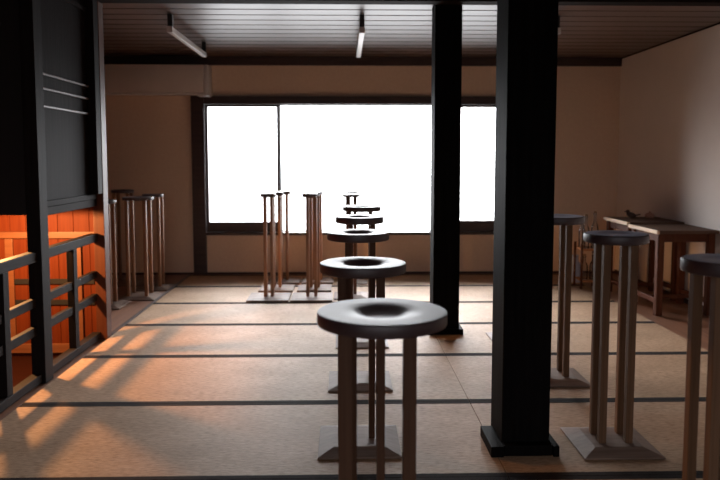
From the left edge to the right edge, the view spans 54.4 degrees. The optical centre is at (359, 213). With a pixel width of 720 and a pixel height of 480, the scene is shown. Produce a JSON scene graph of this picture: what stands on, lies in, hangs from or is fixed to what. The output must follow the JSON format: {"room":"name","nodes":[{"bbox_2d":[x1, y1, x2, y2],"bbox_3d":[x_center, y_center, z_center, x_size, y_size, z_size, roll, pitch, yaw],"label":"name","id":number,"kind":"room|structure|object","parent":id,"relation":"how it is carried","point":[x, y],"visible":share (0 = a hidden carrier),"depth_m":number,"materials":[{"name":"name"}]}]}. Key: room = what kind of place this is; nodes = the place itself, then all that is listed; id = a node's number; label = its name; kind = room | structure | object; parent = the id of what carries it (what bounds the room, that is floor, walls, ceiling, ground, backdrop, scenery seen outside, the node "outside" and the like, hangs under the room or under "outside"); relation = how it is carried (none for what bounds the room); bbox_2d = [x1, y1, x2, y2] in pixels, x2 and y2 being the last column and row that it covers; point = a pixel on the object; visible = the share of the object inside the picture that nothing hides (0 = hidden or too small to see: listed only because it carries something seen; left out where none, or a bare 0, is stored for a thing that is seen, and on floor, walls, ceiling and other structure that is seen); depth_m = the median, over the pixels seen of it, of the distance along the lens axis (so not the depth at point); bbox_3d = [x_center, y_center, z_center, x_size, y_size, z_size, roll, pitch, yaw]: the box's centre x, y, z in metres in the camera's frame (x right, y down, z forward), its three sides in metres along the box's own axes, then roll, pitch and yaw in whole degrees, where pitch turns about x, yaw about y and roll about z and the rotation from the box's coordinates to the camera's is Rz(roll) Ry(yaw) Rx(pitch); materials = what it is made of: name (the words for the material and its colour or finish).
{"room":"japanese tatami room","nodes":[
{"label":"japanese tatami room","id":0,"kind":"room"},
{"bbox_2d":[0,0,25,214],"bbox_3d":[-2.520,-0.719,4.070,1.150,1.465,0.040,0,5,-1],"label":"wall partition","id":1,"kind":"structure","parent":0,"point":[12,171],"depth_m":4.07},
{"bbox_2d":[12,355,58,386],"bbox_3d":[-2.514,1.836,4.261,1.160,1.310,2.380,0,5,-1],"label":"floor","id":2,"kind":"structure","parent":0,"point":[21,365],"depth_m":5.06,"materials":[{"name":"brown wood"}]},
{"bbox_2d":[0,207,96,355],"bbox_3d":[-2.526,-0.144,5.273,1.190,2.800,0.052,0,5,-1],"label":"wall","id":3,"kind":"structure","parent":0,"point":[64,226],"depth_m":5.31,"materials":[{"name":"brown wood"}]},
{"bbox_2d":[112,275,189,334],"bbox_3d":[-1.900,0.809,6.582,0.028,0.018,2.680,0,5,-1],"label":"trim","id":4,"kind":"structure","parent":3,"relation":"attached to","point":[187,276],"depth_m":6.21,"materials":[{"name":"brown wood"}]},
{"bbox_2d":[0,273,708,479],"bbox_3d":[-0.287,1.164,2.794,6.750,0.121,10.600,0,5,-1],"label":"floor","id":5,"kind":"structure","parent":0,"point":[206,382],"depth_m":3.85,"materials":[{"name":"fabric"}]},
{"bbox_2d":[0,0,111,412],"bbox_3d":[-1.886,-0.224,4.128,0.108,2.459,2.030,0,5,-1],"label":"stair railing","id":6,"kind":"object","parent":5,"relation":"on","point":[44,366],"visible":0.98,"depth_m":4.09,"materials":[{"name":"wood"}]},
{"bbox_2d":[108,199,130,309],"bbox_3d":[-2.304,0.360,6.297,0.360,0.956,0.360,0,5,-1],"label":"display stand","id":7,"kind":"object","parent":5,"relation":"on","point":[116,304],"visible":0.29,"depth_m":6.33,"materials":[{"name":"brown wood"}]},
{"bbox_2d":[111,189,143,286],"bbox_3d":[-2.499,0.252,7.407,0.360,0.996,0.360,0,5,-1],"label":"display stand","id":8,"kind":"object","parent":5,"relation":"on","point":[121,282],"visible":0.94,"depth_m":7.43,"materials":[{"name":"brown wood"}]},
{"bbox_2d":[118,196,162,300],"bbox_3d":[-2.107,0.326,6.680,0.360,0.964,0.360,0,5,-1],"label":"display stand","id":9,"kind":"object","parent":5,"relation":"on","point":[133,296],"visible":1,"depth_m":6.61,"materials":[{"name":"brown wood"}]},
{"bbox_2d":[136,194,174,290],"bbox_3d":[-2.108,0.287,7.158,0.360,0.966,0.360,0,5,-1],"label":"display stand","id":10,"kind":"object","parent":5,"relation":"on","point":[161,285],"visible":0.74,"depth_m":7.11,"materials":[{"name":"brown wood"}]},
{"bbox_2d":[246,193,290,302],"bbox_3d":[-0.853,0.311,6.547,0.385,0.990,0.385,0,5,-1],"label":"display stand","id":11,"kind":"object","parent":5,"relation":"on","point":[278,297],"visible":1,"depth_m":6.51,"materials":[{"name":"brown wood"}]},
{"bbox_2d":[258,192,294,292],"bbox_3d":[-0.833,0.279,7.006,0.335,0.982,0.335,0,5,-1],"label":"display stand","id":12,"kind":"object","parent":5,"relation":"on","point":[279,287],"visible":0.77,"depth_m":6.97,"materials":[{"name":"brown wood"}]},
{"bbox_2d":[268,191,300,283],"bbox_3d":[-0.806,0.251,7.446,0.335,0.968,0.335,0,5,-1],"label":"display stand","id":13,"kind":"object","parent":5,"relation":"on","point":[285,280],"visible":0.77,"depth_m":7.41,"materials":[{"name":"brown wood"}]},
{"bbox_2d":[290,193,332,302],"bbox_3d":[-0.452,0.310,6.556,0.385,0.990,0.385,0,5,-1],"label":"display stand","id":14,"kind":"object","parent":5,"relation":"on","point":[297,297],"visible":1,"depth_m":6.50,"materials":[{"name":"brown wood"}]},
{"bbox_2d":[297,192,331,291],"bbox_3d":[-0.455,0.278,7.015,0.335,0.982,0.335,0,5,-1],"label":"display stand","id":15,"kind":"object","parent":5,"relation":"on","point":[302,287],"visible":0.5,"depth_m":6.96,"materials":[{"name":"brown wood"}]},
{"bbox_2d":[301,191,332,283],"bbox_3d":[-0.455,0.250,7.454,0.335,0.968,0.335,0,5,-1],"label":"display stand","id":16,"kind":"object","parent":5,"relation":"on","point":[323,280],"visible":0.44,"depth_m":7.39,"materials":[{"name":"brown wood"}]},
{"bbox_2d":[334,194,367,299],"bbox_3d":[-0.084,0.308,6.665,0.330,0.978,0.330,0,5,-1],"label":"display stand","id":17,"kind":"object","parent":5,"relation":"on","point":[356,294],"visible":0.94,"depth_m":6.60,"materials":[{"name":"brown wood"}]},
{"bbox_2d":[337,191,367,284],"bbox_3d":[-0.081,0.253,7.443,0.330,0.964,0.330,0,5,-1],"label":"display stand","id":18,"kind":"object","parent":5,"relation":"on","point":[359,281],"visible":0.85,"depth_m":7.37,"materials":[{"name":"brown wood"}]},
{"bbox_2d":[327,229,392,391],"bbox_3d":[-0.004,0.553,4.107,0.375,0.890,0.368,0,5,-1],"label":"display stand","id":19,"kind":"object","parent":5,"relation":"on","point":[347,236],"visible":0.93,"depth_m":3.99,"materials":[{"name":"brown wood"}]},
{"bbox_2d":[318,256,405,458],"bbox_3d":[0.010,0.645,3.227,0.400,0.844,0.393,0,5,-1],"label":"display stand","id":20,"kind":"object","parent":5,"relation":"on","point":[346,269],"visible":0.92,"depth_m":3.15,"materials":[{"name":"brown wood"}]},
{"bbox_2d":[343,205,380,297],"bbox_3d":[-0.002,0.402,5.801,0.370,0.924,0.370,0,5,-1],"label":"display stand","id":21,"kind":"object","parent":5,"relation":"on","point":[348,208],"visible":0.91,"depth_m":5.67,"materials":[{"name":"brown wood"}]},
{"bbox_2d":[336,214,388,348],"bbox_3d":[0.012,0.474,5.004,0.370,0.906,0.370,0,5,-1],"label":"display stand","id":22,"kind":"object","parent":5,"relation":"on","point":[353,219],"visible":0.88,"depth_m":4.88,"materials":[{"name":"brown wood"}]},
{"bbox_2d":[317,298,447,479],"bbox_3d":[0.066,0.725,2.212,0.411,0.844,0.413,0,5,-1],"label":"display stand","id":23,"kind":"object","parent":5,"relation":"on","point":[381,319],"visible":1,"depth_m":2.10,"materials":[{"name":"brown wood"}]},
{"bbox_2d":[430,5,462,334],"bbox_3d":[0.641,-0.319,5.265,0.258,2.448,0.265,0,5,-1],"label":"wooden pillar","id":24,"kind":"structure","parent":5,"relation":"on","point":[446,88],"depth_m":5.17,"materials":[{"name":"black wood"}]},
{"bbox_2d":[486,332,491,340],"bbox_3d":[1.131,0.435,5.067,0.360,0.974,0.360,0,5,-1],"label":"display stand","id":25,"kind":"object","parent":5,"relation":"on","point":[489,334],"visible":0.02,"depth_m":5.19,"materials":[{"name":"brown wood"}]},
{"bbox_2d":[480,0,559,456],"bbox_3d":[0.727,-0.152,3.143,0.304,2.448,0.295,0,5,-1],"label":"wooden pillar","id":26,"kind":"structure","parent":5,"relation":"on","point":[527,30],"depth_m":3.08,"materials":[{"name":"black wood"}]},
{"bbox_2d":[550,214,589,387],"bbox_3d":[1.163,0.503,4.170,0.358,0.979,0.358,0,5,-1],"label":"display stand","id":27,"kind":"object","parent":5,"relation":"on","point":[562,376],"visible":0.65,"depth_m":4.12,"materials":[{"name":"brown wood"}]},
{"bbox_2d":[571,254,579,282],"bbox_3d":[2.285,0.596,7.489,0.195,0.299,0.180,3,6,38],"label":"ceramic jug","id":28,"kind":"object","parent":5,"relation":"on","point":[577,261],"visible":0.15,"depth_m":7.42,"materials":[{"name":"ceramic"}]},
{"bbox_2d":[573,241,593,288],"bbox_3d":[2.328,0.536,7.169,0.212,0.469,0.240,0,5,-1],"label":"rack","id":29,"kind":"object","parent":5,"relation":"on","point":[582,247],"visible":0.56,"depth_m":7.18,"materials":[{"name":"brown wood"}]},
{"bbox_2d":[578,224,584,246],"bbox_3d":[2.282,0.198,7.192,0.068,0.299,0.068,0,5,-1],"label":"glass bottle","id":30,"kind":"object","parent":29,"relation":"on","point":[583,224],"visible":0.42,"depth_m":7.21,"materials":[{"name":"glass"}]},
{"bbox_2d":[583,254,587,279],"bbox_3d":[2.284,0.544,7.129,0.072,0.259,0.072,0,5,-1],"label":"glass bottle","id":31,"kind":"object","parent":29,"relation":"on","point":[583,254],"visible":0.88,"depth_m":7.13,"materials":[{"name":"glass"}]},
{"bbox_2d":[582,214,589,248],"bbox_3d":[2.285,0.182,7.080,0.072,0.349,0.072,0,5,-1],"label":"glass bottle","id":32,"kind":"object","parent":29,"relation":"on","point":[585,214],"visible":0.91,"depth_m":7.09,"materials":[{"name":"brown glass"}]},
{"bbox_2d":[589,253,593,279],"bbox_3d":[2.374,0.539,7.130,0.072,0.269,0.072,0,5,-1],"label":"glass bottle","id":33,"kind":"object","parent":29,"relation":"on","point":[592,253],"visible":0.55,"depth_m":7.16,"materials":[{"name":"glass"}]},
{"bbox_2d":[591,211,597,247],"bbox_3d":[2.374,0.166,7.081,0.072,0.379,0.072,0,5,-1],"label":"glass bottle","id":34,"kind":"object","parent":29,"relation":"on","point":[594,211],"visible":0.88,"depth_m":7.09,"materials":[{"name":"brown glass"}]},
{"bbox_2d":[560,230,665,459],"bbox_3d":[1.159,0.579,3.208,0.358,0.979,0.358,0,5,-1],"label":"display stand","id":35,"kind":"object","parent":5,"relation":"on","point":[597,441],"visible":1,"depth_m":3.16,"materials":[{"name":"brown wood"}]},
{"bbox_2d":[604,217,684,300],"bbox_3d":[2.715,0.431,6.756,0.535,0.743,0.585,0,5,-1],"label":"side table","id":36,"kind":"object","parent":5,"relation":"on","point":[620,223],"visible":0.52,"depth_m":6.71,"materials":[{"name":"brown wood"}]},
{"bbox_2d":[624,210,639,217],"bbox_3d":[2.650,0.008,6.824,0.166,0.086,0.048,0,5,-1],"label":"bird","id":37,"kind":"object","parent":36,"relation":"on","point":[629,214],"visible":1,"depth_m":6.81},
{"bbox_2d":[645,211,654,217],"bbox_3d":[2.835,0.015,6.849,0.092,0.068,0.092,0,5,-1],"label":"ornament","id":38,"kind":"object","parent":36,"relation":"on","point":[647,215],"visible":1,"depth_m":6.82,"materials":[{"name":"black"}]},
{"bbox_2d":[628,224,719,315],"bbox_3d":[2.731,0.486,6.159,0.530,0.727,0.595,0,5,-1],"label":"side table","id":39,"kind":"object","parent":5,"relation":"on","point":[659,233],"visible":0.77,"depth_m":5.91,"materials":[{"name":"brown wood"}]},
{"bbox_2d":[680,254,719,479],"bbox_3d":[1.221,0.642,2.376,0.360,0.983,0.360,0,5,-1],"label":"display stand","id":40,"kind":"object","parent":5,"relation":"on","point":[699,266],"visible":1,"depth_m":2.35,"materials":[{"name":"brown wood"}]},
{"bbox_2d":[104,65,620,272],"bbox_3d":[-0.409,-0.488,8.049,6.750,2.550,0.140,0,5,-1],"label":"wall","id":41,"kind":"structure","parent":0,"point":[148,137],"depth_m":7.98,"materials":[{"name":"paint"}]},
{"bbox_2d":[104,64,211,97],"bbox_3d":[-2.220,-1.457,7.739,1.120,0.340,0.237,0,5,-1],"label":"air conditioner","id":42,"kind":"object","parent":41,"relation":"attached to","point":[120,79],"visible":1,"depth_m":7.62,"materials":[{"name":"white plastic"}]},
{"bbox_2d":[191,96,495,274],"bbox_3d":[-0.034,-0.314,8.031,3.730,2.025,0.180,0,5,-1],"label":"window","id":43,"kind":"structure","parent":41,"relation":"in","point":[202,226],"depth_m":7.93,"materials":[{"name":"black wood"}]},
{"bbox_2d":[104,56,621,66],"bbox_3d":[-0.407,-1.706,7.866,6.750,0.093,0.035,0,5,-1],"label":"trim","id":44,"kind":"structure","parent":41,"relation":"attached to","point":[169,60],"depth_m":7.85,"materials":[{"name":"brown wood"}]},
{"bbox_2d":[112,271,613,274],"bbox_3d":[-0.408,0.690,8.062,6.750,0.024,0.020,0,5,-1],"label":"baseboard","id":45,"kind":"structure","parent":41,"relation":"attached to","point":[416,272],"depth_m":8.03,"materials":[{"name":"brown wood"}]},
{"bbox_2d":[102,3,719,57],"bbox_3d":[-0.288,-1.391,2.632,6.990,0.100,10.918,0,5,-1],"label":"ceiling","id":46,"kind":"structure","parent":0,"point":[129,29],"depth_m":6.10,"materials":[{"name":"grey wood"}]},
{"bbox_2d":[40,0,102,214],"bbox_3d":[-1.887,-0.752,4.560,0.082,1.473,0.883,0,5,-1],"label":"wall","id":47,"kind":"structure","parent":46,"relation":"hanging from","point":[69,28],"depth_m":4.61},
{"bbox_2d":[96,0,719,5],"bbox_3d":[0.548,-1.520,5.004,4.970,0.035,0.128,0,5,-1],"label":"trim","id":48,"kind":"structure","parent":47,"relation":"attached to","point":[373,2],"depth_m":4.99,"materials":[{"name":"brown wood"}]},
{"bbox_2d":[166,14,206,56],"bbox_3d":[-1.509,-1.545,6.170,0.048,0.148,1.390,0,5,-1],"label":"ceiling lamp","id":49,"kind":"object","parent":46,"relation":"attached to","point":[202,52],"visible":1,"depth_m":5.89,"materials":[{"name":"white plastic"}]},
{"bbox_2d":[167,14,172,25],"bbox_3d":[-1.494,-1.518,5.514,0.038,0.098,0.042,0,5,-1],"label":"socket","id":50,"kind":"object","parent":49,"relation":"attached to","point":[169,16],"depth_m":5.49,"materials":[{"name":"black metal"}]},
{"bbox_2d":[202,42,205,51],"bbox_3d":[-1.524,-1.622,6.841,0.038,0.098,0.040,0,5,-1],"label":"socket","id":51,"kind":"object","parent":49,"relation":"attached to","point":[203,43],"depth_m":6.82,"materials":[{"name":"black metal"}]},
{"bbox_2d":[356,15,364,57],"bbox_3d":[0.001,-1.547,6.204,0.048,0.148,1.390,0,5,-1],"label":"ceiling lamp","id":52,"kind":"object","parent":46,"relation":"attached to","point":[361,28],"visible":1,"depth_m":5.75,"materials":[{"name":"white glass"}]},
{"bbox_2d":[360,15,363,26],"bbox_3d":[0.016,-1.520,5.549,0.038,0.098,0.042,0,5,-1],"label":"socket","id":53,"kind":"object","parent":52,"relation":"attached to","point":[361,16],"depth_m":5.53,"materials":[{"name":"black metal"}]},
{"bbox_2d":[558,15,560,33],"bbox_3d":[1.555,-1.550,6.240,0.048,0.148,1.390,0,5,-1],"label":"ceiling lamp","id":54,"kind":"object","parent":46,"relation":"attached to","point":[559,28],"visible":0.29,"depth_m":5.56,"materials":[{"name":"white ceramic"}]},
{"bbox_2d":[615,24,719,299],"bbox_3d":[3.146,-0.079,2.845,0.120,2.550,10.740,0,5,-1],"label":"wall","id":55,"kind":"structure","parent":0,"point":[669,144],"depth_m":6.71,"materials":[{"name":"grey paint"}]},
{"bbox_2d":[614,270,702,310],"bbox_3d":[3.080,1.090,2.856,0.015,0.042,10.580,0,5,-1],"label":"baseboard","id":56,"kind":"structure","parent":55,"relation":"attached to","point":[686,301],"depth_m":6.84,"materials":[{"name":"brown wood"}]},
{"bbox_2d":[621,22,719,58],"bbox_3d":[3.082,-1.337,2.657,0.012,0.012,10.565,0,5,-1],"label":"trim","id":57,"kind":"structure","parent":55,"relation":"attached to","point":[719,22],"depth_m":6.67,"materials":[{"name":"brown wood"}]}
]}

